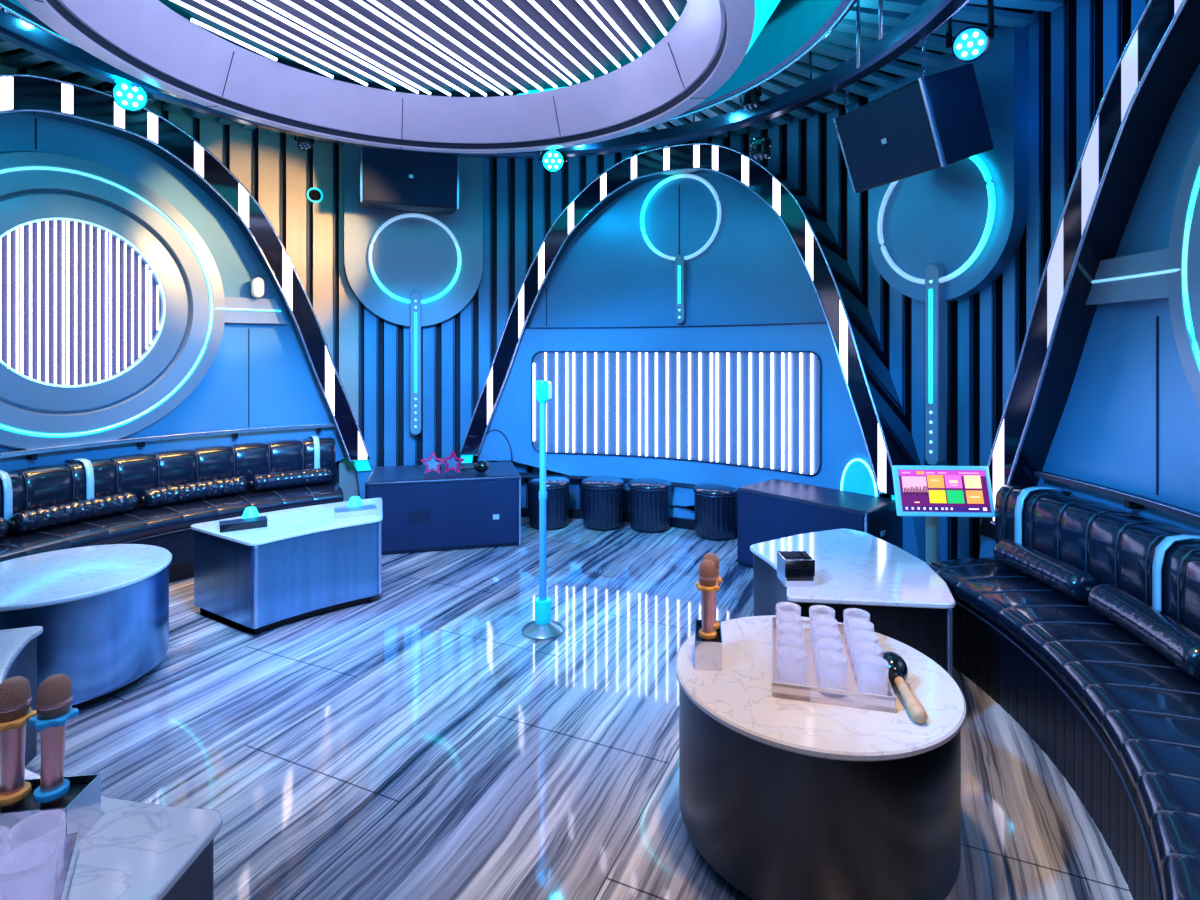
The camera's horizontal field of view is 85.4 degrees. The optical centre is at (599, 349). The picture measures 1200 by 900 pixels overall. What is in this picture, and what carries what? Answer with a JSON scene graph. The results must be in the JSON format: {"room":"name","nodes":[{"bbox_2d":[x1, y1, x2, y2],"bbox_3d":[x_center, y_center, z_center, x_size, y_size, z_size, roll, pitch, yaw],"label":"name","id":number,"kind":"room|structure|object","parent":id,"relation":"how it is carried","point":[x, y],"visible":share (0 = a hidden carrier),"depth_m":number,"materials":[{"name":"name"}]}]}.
{"room":"karaoke room","nodes":[
{"label":"karaoke room","id":0,"kind":"room"},
{"bbox_2d":[0,114,346,471],"bbox_3d":[-3.429,-0.020,4.457,0.588,3.240,3.760,0,0,29],"label":"wall","id":1,"kind":"structure","parent":0,"point":[284,390],"depth_m":5.34,"materials":[{"name":"blue paint"}]},
{"bbox_2d":[0,151,335,459],"bbox_3d":[-3.406,-0.312,4.430,0.682,2.085,3.602,0,0,28],"label":"wall decoration","id":2,"kind":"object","parent":1,"relation":"in","point":[114,308],"depth_m":4.66,"materials":[{"name":"blue"}]},
{"bbox_2d":[251,278,263,297],"bbox_3d":[-2.864,-0.521,5.443,0.088,0.168,0.067,0,0,-40],"label":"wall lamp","id":3,"kind":"object","parent":2,"relation":"on","point":[257,284],"visible":1,"depth_m":5.42,"materials":[{"name":"white plastic"}]},
{"bbox_2d":[0,53,363,501],"bbox_3d":[-3.504,-0.180,3.752,1.265,3.560,5.256,0,0,15],"label":"wall","id":4,"kind":"structure","parent":0,"point":[279,175],"depth_m":5.90,"materials":[{"name":"blue paint"}]},
{"bbox_2d":[306,187,322,202],"bbox_3d":[-2.574,-1.400,5.872,0.140,0.140,0.050,0,0,-32],"label":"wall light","id":5,"kind":"object","parent":4,"relation":"attached to","point":[316,194],"visible":1,"depth_m":5.86,"materials":[{"name":"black plastic"}]},
{"bbox_2d":[2,0,1035,133],"bbox_3d":[-0.800,-2.000,3.000,7.040,0.080,7.040,0,0,0],"label":"ceiling","id":6,"kind":"structure","parent":0,"point":[167,3],"depth_m":4.40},
{"bbox_2d":[294,135,313,150],"bbox_3d":[-2.301,-1.691,5.056,0.122,0.258,0.121,0,0,0],"label":"lamp","id":7,"kind":"object","parent":6,"relation":"attached to","point":[303,143],"visible":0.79,"depth_m":5.03,"materials":[{"name":"black plastic"}]},
{"bbox_2d":[17,0,779,152],"bbox_3d":[-0.860,-1.671,3.080,3.720,0.578,3.720,0,0,0],"label":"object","id":8,"kind":"object","parent":6,"relation":"attached to","point":[463,46],"visible":1,"depth_m":3.67,"materials":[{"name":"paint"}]},
{"bbox_2d":[359,147,458,213],"bbox_3d":[-1.717,-1.610,5.850,0.923,0.686,0.676,0,0,0],"label":"speaker","id":9,"kind":"object","parent":6,"relation":"hanging from","point":[392,180],"visible":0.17,"depth_m":5.69},
{"bbox_2d":[0,0,857,123],"bbox_3d":[-0.800,-1.766,3.000,4.000,0.387,4.000,0,0,0],"label":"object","id":10,"kind":"structure","parent":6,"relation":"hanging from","point":[794,28],"depth_m":3.64,"materials":[{"name":"metal"}]},
{"bbox_2d":[0,0,969,157],"bbox_3d":[-0.700,-1.775,3.000,4.790,0.390,4.790,0,0,0],"label":"ring","id":11,"kind":"object","parent":6,"relation":"hanging from","point":[931,15],"visible":0.77,"depth_m":3.91,"materials":[{"name":"metal"}]},
{"bbox_2d":[106,83,152,111],"bbox_3d":[-2.863,-1.588,3.967,0.212,0.285,0.218,0,0,0],"label":"lamp","id":12,"kind":"object","parent":11,"relation":"attached to","point":[133,99],"visible":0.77,"depth_m":3.92,"materials":[{"name":"black plastic"}]},
{"bbox_2d":[538,149,566,172],"bbox_3d":[-0.381,-1.563,5.271,0.234,0.274,0.202,0,0,0],"label":"lamp","id":13,"kind":"object","parent":11,"relation":"attached to","point":[552,160],"visible":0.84,"depth_m":5.20,"materials":[{"name":"black plastic"}]},
{"bbox_2d":[739,85,761,109],"bbox_3d":[1.020,-1.745,4.407,0.144,0.210,0.150,0,0,0],"label":"lamp","id":14,"kind":"object","parent":11,"relation":"attached to","point":[749,100],"visible":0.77,"depth_m":4.35,"materials":[{"name":"black plastic"}]},
{"bbox_2d":[750,136,771,159],"bbox_3d":[1.098,-1.380,4.436,0.144,0.142,0.150,0,0,0],"label":"lamp","id":15,"kind":"object","parent":11,"relation":"hanging from","point":[761,146],"visible":1,"depth_m":4.38,"materials":[{"name":"black plastic"}]},
{"bbox_2d":[0,0,1063,155],"bbox_3d":[-0.800,-1.900,3.000,6.720,0.040,6.720,0,0,0],"label":"trim","id":16,"kind":"structure","parent":6,"relation":"attached to","point":[840,42],"depth_m":4.19,"materials":[{"name":"metal"}]},
{"bbox_2d":[856,0,859,68],"bbox_3d":[1.302,-1.690,3.277,0.018,0.540,0.018,0,0,23],"label":"hanging rod","id":17,"kind":"object","parent":6,"relation":"hanging from","point":[858,1],"visible":1,"depth_m":3.27,"materials":[{"name":"silver metal"}]},
{"bbox_2d":[833,39,993,193],"bbox_3d":[1.891,-1.482,3.976,0.559,0.923,0.700,0,0,-21],"label":"speaker","id":18,"kind":"object","parent":6,"relation":"hanging from","point":[937,120],"visible":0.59,"depth_m":3.71},
{"bbox_2d":[837,82,940,190],"bbox_3d":[1.719,-1.260,3.911,0.175,0.445,0.650,0,0,-21],"label":"grille","id":19,"kind":"object","parent":18,"relation":"attached to","point":[895,136],"depth_m":3.84,"materials":[{"name":"black metal"}]},
{"bbox_2d":[25,517,1132,899],"bbox_3d":[-0.800,1.650,3.000,7.040,0.100,7.040,0,0,0],"label":"floor","id":20,"kind":"structure","parent":0,"point":[411,742],"depth_m":2.66,"materials":[{"name":"stone"}]},
{"bbox_2d":[0,626,42,765],"bbox_3d":[-2.206,1.330,2.047,0.604,0.540,0.950,0,0,-33],"label":"cocktail table","id":21,"kind":"object","parent":20,"relation":"on","point":[18,646],"visible":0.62,"depth_m":2.42,"materials":[{"name":"white stone"}]},
{"bbox_2d":[0,544,171,709],"bbox_3d":[-2.580,1.330,3.120,0.880,0.540,0.880,0,0,0],"label":"table","id":22,"kind":"object","parent":20,"relation":"on","point":[102,611],"visible":0.9,"depth_m":2.95,"materials":[{"name":"white stone"}]},
{"bbox_2d":[25,768,222,899],"bbox_3d":[-1.348,1.330,1.319,1.122,0.540,0.623,0,0,17],"label":"cocktail table","id":23,"kind":"object","parent":20,"relation":"on","point":[136,850],"visible":0.68,"depth_m":1.39,"materials":[{"name":"white stone"}]},
{"bbox_2d":[0,774,100,842],"bbox_3d":[-1.225,1.010,1.405,0.204,0.100,0.114,0,0,-7],"label":"holder","id":24,"kind":"object","parent":23,"relation":"on","point":[81,804],"visible":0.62,"depth_m":1.41,"materials":[{"name":"metal"}]},
{"bbox_2d":[0,676,36,808],"bbox_3d":[-1.265,0.845,1.400,0.077,0.274,0.087,0,0,0],"label":"microphone","id":25,"kind":"object","parent":24,"relation":"on","point":[16,711],"visible":1,"depth_m":1.38,"materials":[{"name":"gold metal"}]},
{"bbox_2d":[28,674,78,805],"bbox_3d":[-1.184,0.845,1.410,0.077,0.274,0.087,0,0,0],"label":"microphone","id":26,"kind":"object","parent":24,"relation":"on","point":[53,705],"visible":1,"depth_m":1.39,"materials":[{"name":"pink metal"}]},
{"bbox_2d":[56,832,77,899],"bbox_3d":[-1.159,1.038,1.216,0.262,0.044,0.205,0,0,-32],"label":"glass tray","id":27,"kind":"object","parent":23,"relation":"on","point":[63,883],"visible":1,"depth_m":1.30,"materials":[{"name":"glass"}]},
{"bbox_2d":[0,825,10,857],"bbox_3d":[-1.192,0.998,1.248,0.091,0.106,0.091,0,0,0],"label":"tumbler","id":28,"kind":"object","parent":27,"relation":"on","point":[4,830],"visible":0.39,"depth_m":1.27,"materials":[{"name":"clear glass"}]},
{"bbox_2d":[0,838,57,899],"bbox_3d":[-1.073,0.998,1.216,0.091,0.106,0.091,0,0,0],"label":"tumbler","id":29,"kind":"object","parent":27,"relation":"on","point":[28,871],"visible":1,"depth_m":1.21,"materials":[{"name":"clear glass"}]},
{"bbox_2d":[7,810,66,878],"bbox_3d":[-1.120,0.998,1.293,0.091,0.106,0.091,0,0,0],"label":"tumbler","id":30,"kind":"object","parent":27,"relation":"on","point":[49,823],"visible":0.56,"depth_m":1.31,"materials":[{"name":"clear glass"}]},
{"bbox_2d":[0,436,343,582],"bbox_3d":[-3.275,1.174,4.115,1.291,0.852,3.971,0,0,24],"label":"curved sofa","id":31,"kind":"object","parent":20,"relation":"on","point":[167,527],"visible":0.6,"depth_m":4.57,"materials":[{"name":"leather"}]},
{"bbox_2d":[9,492,139,533],"bbox_3d":[-3.432,1.060,4.273,0.169,0.143,0.738,0,0,26],"label":"bolster cushion","id":32,"kind":"object","parent":31,"relation":"on","point":[24,521],"visible":0.99,"depth_m":4.20,"materials":[{"name":"black leather"}]},
{"bbox_2d":[0,437,335,533],"bbox_3d":[-3.434,0.963,4.186,0.883,0.395,3.925,0,0,24],"label":"cushion","id":33,"kind":"object","parent":31,"relation":"on","point":[30,488],"depth_m":4.70,"materials":[{"name":"black leather"}]},
{"bbox_2d":[0,481,343,561],"bbox_3d":[-3.160,1.194,4.063,1.022,0.123,3.656,0,0,24],"label":"seat cushion","id":34,"kind":"object","parent":31,"relation":"on","point":[142,524],"depth_m":4.45,"materials":[{"name":"black leather"}]},
{"bbox_2d":[140,476,248,507],"bbox_3d":[-3.030,1.060,4.888,0.170,0.149,0.732,0,0,40],"label":"bolster cushion","id":35,"kind":"object","parent":31,"relation":"on","point":[151,497],"visible":1,"depth_m":4.83,"materials":[{"name":"black leather"}]},
{"bbox_2d":[249,467,332,490],"bbox_3d":[-2.535,1.060,5.354,0.636,0.137,0.157,0,0,-36],"label":"bolster cushion","id":36,"kind":"object","parent":31,"relation":"on","point":[274,480],"visible":1,"depth_m":5.30,"materials":[{"name":"black leather"}]},
{"bbox_2d":[0,74,371,499],"bbox_3d":[-3.371,-0.106,4.425,0.921,3.413,4.278,0,0,29],"label":"arch","id":37,"kind":"object","parent":20,"relation":"on","point":[25,94],"visible":0.89,"depth_m":5.17,"materials":[{"name":"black metal"}]},
{"bbox_2d":[190,498,382,634],"bbox_3d":[-1.844,1.330,4.117,1.164,0.540,0.678,0,0,-45],"label":"cocktail table","id":38,"kind":"object","parent":20,"relation":"on","point":[307,562],"visible":0.98,"depth_m":3.84,"materials":[{"name":"metal"}]},
{"bbox_2d":[219,516,267,532],"bbox_3d":[-2.125,1.038,3.875,0.250,0.044,0.110,0,0,-32],"label":"caddy","id":39,"kind":"object","parent":38,"relation":"on","point":[261,521],"visible":1,"depth_m":3.85,"materials":[{"name":"black plastic"}]},
{"bbox_2d":[334,504,376,518],"bbox_3d":[-1.570,1.038,4.175,0.250,0.044,0.110,0,0,-26],"label":"caddy","id":40,"kind":"object","parent":38,"relation":"on","point":[365,510],"visible":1,"depth_m":4.14,"materials":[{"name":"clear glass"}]},
{"bbox_2d":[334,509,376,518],"bbox_3d":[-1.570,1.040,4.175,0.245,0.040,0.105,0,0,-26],"label":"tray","id":41,"kind":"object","parent":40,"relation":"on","point":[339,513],"depth_m":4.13,"materials":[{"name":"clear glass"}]},
{"bbox_2d":[365,461,520,554],"bbox_3d":[-1.305,1.312,5.513,1.226,0.575,0.740,0,0,-13],"label":"subwoofer","id":42,"kind":"object","parent":20,"relation":"on","point":[469,509],"visible":0.9,"depth_m":5.18,"materials":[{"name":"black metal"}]},
{"bbox_2d":[421,451,444,473],"bbox_3d":[-1.385,0.926,5.405,0.205,0.194,0.144,0,0,-9],"label":"glasses","id":43,"kind":"object","parent":42,"relation":"on","point":[433,465],"visible":1,"depth_m":5.36,"materials":[{"name":"plastic"}]},
{"bbox_2d":[441,450,464,473],"bbox_3d":[-1.222,0.926,5.445,0.206,0.194,0.155,0,0,0],"label":"glasses","id":44,"kind":"object","parent":42,"relation":"on","point":[452,464],"visible":0.94,"depth_m":5.39,"materials":[{"name":"plastic"}]},
{"bbox_2d":[460,461,488,472],"bbox_3d":[-1.049,0.972,5.423,0.246,0.100,0.106,0,0,0],"label":"maraca","id":45,"kind":"object","parent":42,"relation":"on","point":[480,466],"visible":1,"depth_m":5.39,"materials":[{"name":"black plastic"}]},
{"bbox_2d":[522,380,563,639],"bbox_3d":[-0.325,0.887,3.700,0.240,1.425,0.240,0,0,0],"label":"microphone stand","id":46,"kind":"object","parent":20,"relation":"on","point":[542,627],"visible":1,"depth_m":3.68,"materials":[{"name":"metal"}]},
{"bbox_2d":[527,476,569,529],"bbox_3d":[-0.465,1.382,5.920,0.392,0.436,0.392,0,0,0],"label":"stool","id":47,"kind":"object","parent":20,"relation":"on","point":[557,487],"visible":0.89,"depth_m":5.78,"materials":[{"name":"black leather"}]},
{"bbox_2d":[527,476,569,487],"bbox_3d":[-0.465,1.197,5.920,0.392,0.066,0.392,0,0,0],"label":"cushion","id":48,"kind":"object","parent":47,"relation":"on","point":[551,481],"depth_m":5.81,"materials":[{"name":"black leather"}]},
{"bbox_2d":[581,476,623,530],"bbox_3d":[0.025,1.382,5.900,0.392,0.436,0.392,0,0,0],"label":"stool","id":49,"kind":"object","parent":20,"relation":"on","point":[602,495],"visible":1,"depth_m":5.75,"materials":[{"name":"black leather"}]},
{"bbox_2d":[581,476,623,488],"bbox_3d":[0.025,1.197,5.900,0.392,0.066,0.392,0,0,0],"label":"cushion","id":50,"kind":"object","parent":49,"relation":"on","point":[595,482],"depth_m":5.79,"materials":[{"name":"black leather"}]},
{"bbox_2d":[628,478,671,532],"bbox_3d":[0.450,1.382,5.830,0.392,0.436,0.392,0,0,0],"label":"stool","id":51,"kind":"object","parent":20,"relation":"on","point":[650,498],"visible":1,"depth_m":5.68,"materials":[{"name":"black leather"}]},
{"bbox_2d":[628,478,671,490],"bbox_3d":[0.450,1.197,5.830,0.392,0.066,0.392,0,0,0],"label":"cushion","id":52,"kind":"object","parent":51,"relation":"on","point":[639,484],"depth_m":5.71,"materials":[{"name":"black leather"}]},
{"bbox_2d":[459,143,940,561],"bbox_3d":[0.557,-0.106,5.607,4.278,3.413,0.921,0,0,28],"label":"arch","id":53,"kind":"object","parent":20,"relation":"on","point":[885,431],"visible":0.96,"depth_m":5.11,"materials":[{"name":"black metal"}]},
{"bbox_2d":[693,483,736,540],"bbox_3d":[1.000,1.382,5.600,0.392,0.436,0.392,0,0,0],"label":"stool","id":54,"kind":"object","parent":20,"relation":"on","point":[715,504],"visible":0.92,"depth_m":5.45,"materials":[{"name":"black leather"}]},
{"bbox_2d":[693,483,736,496],"bbox_3d":[1.000,1.197,5.600,0.392,0.066,0.392,0,0,0],"label":"cushion","id":55,"kind":"object","parent":54,"relation":"on","point":[700,490],"depth_m":5.47,"materials":[{"name":"black leather"}]},
{"bbox_2d":[736,479,901,567],"bbox_3d":[1.541,1.312,4.632,0.520,0.575,1.031,0,0,-41],"label":"subwoofer","id":56,"kind":"object","parent":20,"relation":"on","point":[773,509],"visible":0.66,"depth_m":4.52,"materials":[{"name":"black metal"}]},
{"bbox_2d":[738,492,863,564],"bbox_3d":[1.352,1.312,4.477,0.020,0.515,0.963,0,0,-41],"label":"grille","id":57,"kind":"object","parent":56,"relation":"attached to","point":[762,517],"depth_m":4.57,"materials":[{"name":"blue"}]},
{"bbox_2d":[675,615,965,899],"bbox_3d":[0.700,1.330,2.155,0.896,0.540,0.896,0,0,0],"label":"table","id":58,"kind":"object","parent":20,"relation":"on","point":[784,799],"visible":0.83,"depth_m":1.80,"materials":[{"name":"white stone"}]},
{"bbox_2d":[695,620,721,671],"bbox_3d":[0.372,1.012,2.235,0.089,0.095,0.174,0,0,9],"label":"holder","id":59,"kind":"object","parent":58,"relation":"on","point":[708,654],"visible":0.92,"depth_m":2.15,"materials":[{"name":"metal"}]},
{"bbox_2d":[696,560,719,640],"bbox_3d":[0.365,0.851,2.205,0.077,0.274,0.087,0,0,0],"label":"microphone","id":60,"kind":"object","parent":59,"relation":"on","point":[707,584],"visible":0.98,"depth_m":2.19,"materials":[{"name":"gold metal"}]},
{"bbox_2d":[702,553,722,629],"bbox_3d":[0.388,0.851,2.278,0.077,0.274,0.087,0,0,0],"label":"microphone","id":61,"kind":"object","parent":59,"relation":"on","point":[709,556],"visible":0.39,"depth_m":2.26,"materials":[{"name":"gold metal"}]},
{"bbox_2d":[771,617,895,712],"bbox_3d":[0.758,1.038,2.185,0.351,0.047,0.506,0,0,15],"label":"glass tray","id":62,"kind":"object","parent":58,"relation":"on","point":[852,698],"visible":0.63,"depth_m":1.97,"materials":[{"name":"glass"}]},
{"bbox_2d":[775,602,800,615],"bbox_3d":[0.695,0.999,2.399,0.091,0.106,0.091,0,0,0],"label":"tumbler","id":63,"kind":"object","parent":62,"relation":"on","point":[781,606],"visible":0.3,"depth_m":2.43,"materials":[{"name":"clear glass"}]},
{"bbox_2d":[776,611,801,625],"bbox_3d":[0.671,0.999,2.308,0.091,0.106,0.091,0,0,0],"label":"tumbler","id":64,"kind":"object","parent":62,"relation":"on","point":[785,616],"visible":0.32,"depth_m":2.34,"materials":[{"name":"clear glass"}]},
{"bbox_2d":[776,622,803,637],"bbox_3d":[0.647,0.999,2.217,0.091,0.106,0.091,0,0,0],"label":"tumbler","id":65,"kind":"object","parent":62,"relation":"on","point":[783,627],"visible":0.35,"depth_m":2.25,"materials":[{"name":"clear glass"}]},
{"bbox_2d":[776,633,804,650],"bbox_3d":[0.624,0.999,2.126,0.091,0.106,0.091,0,0,0],"label":"tumbler","id":66,"kind":"object","parent":62,"relation":"on","point":[786,639],"visible":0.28,"depth_m":2.16,"materials":[{"name":"clear glass"}]},
{"bbox_2d":[777,646,806,685],"bbox_3d":[0.600,0.999,2.035,0.091,0.106,0.091,0,0,0],"label":"tumbler","id":67,"kind":"object","parent":62,"relation":"on","point":[791,660],"visible":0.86,"depth_m":2.00,"materials":[{"name":"clear glass"}]},
{"bbox_2d":[809,605,834,637],"bbox_3d":[0.809,0.999,2.369,0.091,0.106,0.091,0,0,0],"label":"tumbler","id":68,"kind":"object","parent":62,"relation":"on","point":[814,609],"visible":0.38,"depth_m":2.39,"materials":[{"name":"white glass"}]},
{"bbox_2d":[810,615,837,649],"bbox_3d":[0.785,0.999,2.278,0.091,0.106,0.091,0,0,0],"label":"tumbler","id":69,"kind":"object","parent":62,"relation":"on","point":[816,620],"visible":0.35,"depth_m":2.30,"materials":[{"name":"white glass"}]},
{"bbox_2d":[812,626,840,662],"bbox_3d":[0.762,0.999,2.187,0.091,0.106,0.091,0,0,0],"label":"tumbler","id":70,"kind":"object","parent":62,"relation":"on","point":[818,631],"visible":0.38,"depth_m":2.21,"materials":[{"name":"clear glass"}]},
{"bbox_2d":[814,637,843,676],"bbox_3d":[0.738,0.999,2.096,0.091,0.106,0.091,0,0,0],"label":"tumbler","id":71,"kind":"object","parent":62,"relation":"on","point":[823,643],"visible":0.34,"depth_m":2.12,"materials":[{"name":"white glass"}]},
{"bbox_2d":[816,650,846,697],"bbox_3d":[0.714,0.999,2.005,0.091,0.106,0.091,0,0,0],"label":"tumbler","id":72,"kind":"object","parent":62,"relation":"on","point":[831,666],"visible":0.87,"depth_m":1.97,"materials":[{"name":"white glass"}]},
{"bbox_2d":[843,608,869,643],"bbox_3d":[0.923,0.999,2.339,0.091,0.106,0.091,0,0,0],"label":"tumbler","id":73,"kind":"object","parent":62,"relation":"on","point":[849,613],"visible":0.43,"depth_m":2.36,"materials":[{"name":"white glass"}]},
{"bbox_2d":[846,618,873,654],"bbox_3d":[0.899,0.999,2.248,0.091,0.106,0.091,0,0,0],"label":"tumbler","id":74,"kind":"object","parent":62,"relation":"on","point":[854,623],"visible":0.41,"depth_m":2.27,"materials":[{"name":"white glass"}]},
{"bbox_2d":[849,629,878,668],"bbox_3d":[0.876,0.999,2.157,0.091,0.106,0.091,0,0,0],"label":"tumbler","id":75,"kind":"object","parent":62,"relation":"on","point":[857,635],"visible":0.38,"depth_m":2.18,"materials":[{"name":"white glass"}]},
{"bbox_2d":[853,641,883,681],"bbox_3d":[0.852,0.999,2.066,0.091,0.106,0.091,0,0,0],"label":"tumbler","id":76,"kind":"object","parent":62,"relation":"on","point":[862,647],"visible":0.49,"depth_m":2.08,"materials":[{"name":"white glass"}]},
{"bbox_2d":[857,654,888,695],"bbox_3d":[0.828,0.999,1.976,0.091,0.106,0.091,0,0,0],"label":"tumbler","id":77,"kind":"object","parent":62,"relation":"on","point":[872,670],"visible":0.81,"depth_m":1.95,"materials":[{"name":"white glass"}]},
{"bbox_2d":[883,651,927,723],"bbox_3d":[0.925,1.012,1.972,0.092,0.100,0.286,0,0,0],"label":"maraca","id":78,"kind":"object","parent":58,"relation":"on","point":[898,669],"visible":0.74,"depth_m":1.97,"materials":[{"name":"black plastic"}]},
{"bbox_2d":[750,528,955,677],"bbox_3d":[1.219,1.330,3.291,0.821,0.540,1.152,0,0,0],"label":"cocktail table","id":79,"kind":"object","parent":20,"relation":"on","point":[906,601],"visible":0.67,"depth_m":2.96,"materials":[{"name":"white stone"}]},
{"bbox_2d":[777,551,814,586],"bbox_3d":[0.895,1.000,2.974,0.134,0.120,0.136,0,0,0],"label":"box","id":80,"kind":"object","parent":79,"relation":"on","point":[794,568],"visible":1,"depth_m":2.91,"materials":[{"name":"black plastic"}]},
{"bbox_2d":[892,465,994,563],"bbox_3d":[1.930,1.129,3.718,0.534,0.943,0.244,0,0,0],"label":"screen","id":81,"kind":"object","parent":20,"relation":"on","point":[930,492],"visible":0.77,"depth_m":3.65,"materials":[{"name":"multicoloured glass"}]},
{"bbox_2d":[928,484,1199,899],"bbox_3d":[1.740,1.159,1.948,1.220,0.882,3.706,0,0,22],"label":"curved sofa","id":82,"kind":"object","parent":20,"relation":"on","point":[1120,721],"visible":0.81,"depth_m":2.49,"materials":[{"name":"leather"}]},
{"bbox_2d":[993,539,1099,602],"bbox_3d":[2.151,1.060,3.155,0.155,0.135,0.622,0,0,-3],"label":"bolster cushion","id":83,"kind":"object","parent":82,"relation":"on","point":[1067,579],"visible":0.94,"depth_m":3.07,"materials":[{"name":"black leather"}]},
{"bbox_2d":[995,484,1199,634],"bbox_3d":[1.904,0.948,1.880,0.805,0.425,3.669,0,0,22],"label":"cushion","id":84,"kind":"object","parent":82,"relation":"on","point":[1154,561],"depth_m":2.85,"materials":[{"name":"black leather"}]},
{"bbox_2d":[1088,584,1199,681],"bbox_3d":[2.107,1.060,2.474,0.159,0.134,0.688,0,0,10],"label":"bolster cushion","id":85,"kind":"object","parent":82,"relation":"on","point":[1179,644],"visible":1,"depth_m":2.42,"materials":[{"name":"black leather"}]},
{"bbox_2d":[977,0,1199,557],"bbox_3d":[1.935,-0.106,1.923,0.921,3.413,4.278,0,0,22],"label":"arch","id":86,"kind":"object","parent":20,"relation":"on","point":[1161,55],"visible":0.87,"depth_m":3.11,"materials":[{"name":"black metal"}]},
{"bbox_2d":[364,94,957,560],"bbox_3d":[0.289,-0.180,5.688,4.944,3.560,1.099,0,0,22],"label":"wall","id":87,"kind":"structure","parent":0,"point":[523,200],"depth_m":6.19,"materials":[{"name":"blue paint"}]},
{"bbox_2d":[343,144,483,434],"bbox_3d":[-1.751,-0.570,6.171,1.290,2.740,0.178,0,0,-17],"label":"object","id":88,"kind":"object","parent":87,"relation":"attached to","point":[415,270],"visible":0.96,"depth_m":6.14,"materials":[{"name":"blue"}]},
{"bbox_2d":[368,213,460,303],"bbox_3d":[-1.735,-0.860,6.115,0.844,0.854,0.061,0,0,-17],"label":"ring light","id":89,"kind":"object","parent":88,"relation":"attached to","point":[414,258],"depth_m":6.15,"materials":[{"name":"blue plastic"}]},
{"bbox_2d":[526,174,825,506],"bbox_3d":[0.588,-0.020,5.667,3.760,3.240,0.588,0,0,28],"label":"wall","id":90,"kind":"structure","parent":0,"point":[752,271],"depth_m":5.90,"materials":[{"name":"blue paint"}]},
{"bbox_2d":[519,473,695,486],"bbox_3d":[0.567,1.202,5.626,3.760,0.027,0.678,0,0,28],"label":"trim","id":91,"kind":"structure","parent":90,"relation":"attached to","point":[522,475],"depth_m":6.15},
{"bbox_2d":[521,481,736,537],"bbox_3d":[0.543,1.405,5.636,3.728,0.390,0.683,0,0,28],"label":"baseboard","id":92,"kind":"structure","parent":90,"relation":"attached to","point":[681,496],"depth_m":5.86,"materials":[{"name":"blue paint"}]},
{"bbox_2d":[528,322,826,328],"bbox_3d":[0.627,-0.207,5.742,2.844,0.015,0.417,0,0,28],"label":"trim","id":93,"kind":"structure","parent":90,"relation":"attached to","point":[808,322],"depth_m":5.82,"materials":[{"name":"blue metal"}]},
{"bbox_2d":[486,324,870,489],"bbox_3d":[0.576,0.495,5.644,3.664,1.390,0.638,0,0,28],"label":"wall","id":94,"kind":"structure","parent":90,"relation":"attached to","point":[842,441],"depth_m":5.78,"materials":[{"name":"blue paint"}]},
{"bbox_2d":[477,430,512,460],"bbox_3d":[-1.000,0.903,6.181,0.339,0.294,0.045,0,0,-4],"label":"uplight","id":95,"kind":"object","parent":94,"relation":"attached to","point":[496,446],"visible":0.83,"depth_m":6.17,"materials":[{"name":"blue paint"}]},
{"bbox_2d":[531,351,820,475],"bbox_3d":[0.588,0.495,5.711,2.637,0.974,0.298,0,0,27],"label":"light panel","id":96,"kind":"object","parent":94,"relation":"attached to","point":[752,409],"visible":0.99,"depth_m":5.78,"materials":[{"name":"white plastic"}]},
{"bbox_2d":[840,459,878,496],"bbox_3d":[1.885,0.919,4.717,0.046,0.263,0.306,0,0,-33],"label":"uplight","id":97,"kind":"object","parent":94,"relation":"attached to","point":[857,477],"visible":0.88,"depth_m":4.71,"materials":[{"name":"blue plastic"}]},
{"bbox_2d":[640,174,720,323],"bbox_3d":[0.729,-0.914,5.888,0.776,1.357,0.085,0,0,28],"label":"lamp","id":98,"kind":"object","parent":90,"relation":"attached to","point":[680,260],"visible":1,"depth_m":5.86,"materials":[{"name":"blue plastic"}]},
{"bbox_2d":[958,0,1148,558],"bbox_3d":[1.947,-0.180,1.902,0.984,3.560,4.711,0,0,21],"label":"wall","id":99,"kind":"structure","parent":0,"point":[1075,48],"depth_m":3.75,"materials":[{"name":"blue paint"}]},
{"bbox_2d":[868,25,1027,464],"bbox_3d":[2.236,-0.590,4.303,0.197,2.700,1.127,0,0,-21],"label":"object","id":100,"kind":"object","parent":99,"relation":"attached to","point":[939,236],"visible":0.73,"depth_m":4.17,"materials":[{"name":"blue"}]},
{"bbox_2d":[877,155,994,283],"bbox_3d":[2.188,-0.880,4.281,0.063,0.894,0.884,0,0,-23],"label":"ring light","id":101,"kind":"object","parent":100,"relation":"attached to","point":[936,226],"depth_m":4.27,"materials":[{"name":"blue plastic"}]},
{"bbox_2d":[946,0,993,61],"bbox_3d":[1.865,-1.675,3.283,0.195,0.450,0.199,0,0,0],"label":"lamp","id":102,"kind":"object","parent":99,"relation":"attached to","point":[971,42],"visible":1,"depth_m":3.23,"materials":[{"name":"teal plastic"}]},
{"bbox_2d":[1037,63,1199,532],"bbox_3d":[1.997,-0.020,1.898,0.588,3.240,3.760,0,0,21],"label":"wall","id":103,"kind":"structure","parent":0,"point":[1105,435],"depth_m":3.00,"materials":[{"name":"blue paint"}]},
{"bbox_2d":[1033,129,1199,522],"bbox_3d":[2.047,-0.312,1.950,0.595,2.085,3.221,0,0,21],"label":"wall trim","id":104,"kind":"structure","parent":103,"relation":"in","point":[1172,273],"depth_m":2.73,"materials":[{"name":"blue metal"}]},
{"bbox_2d":[1156,316,1158,494],"bbox_3d":[2.499,0.250,2.912,0.010,0.800,0.008,0,0,0],"label":"trim","id":105,"kind":"structure","parent":103,"relation":"attached to","point":[1157,317],"depth_m":2.91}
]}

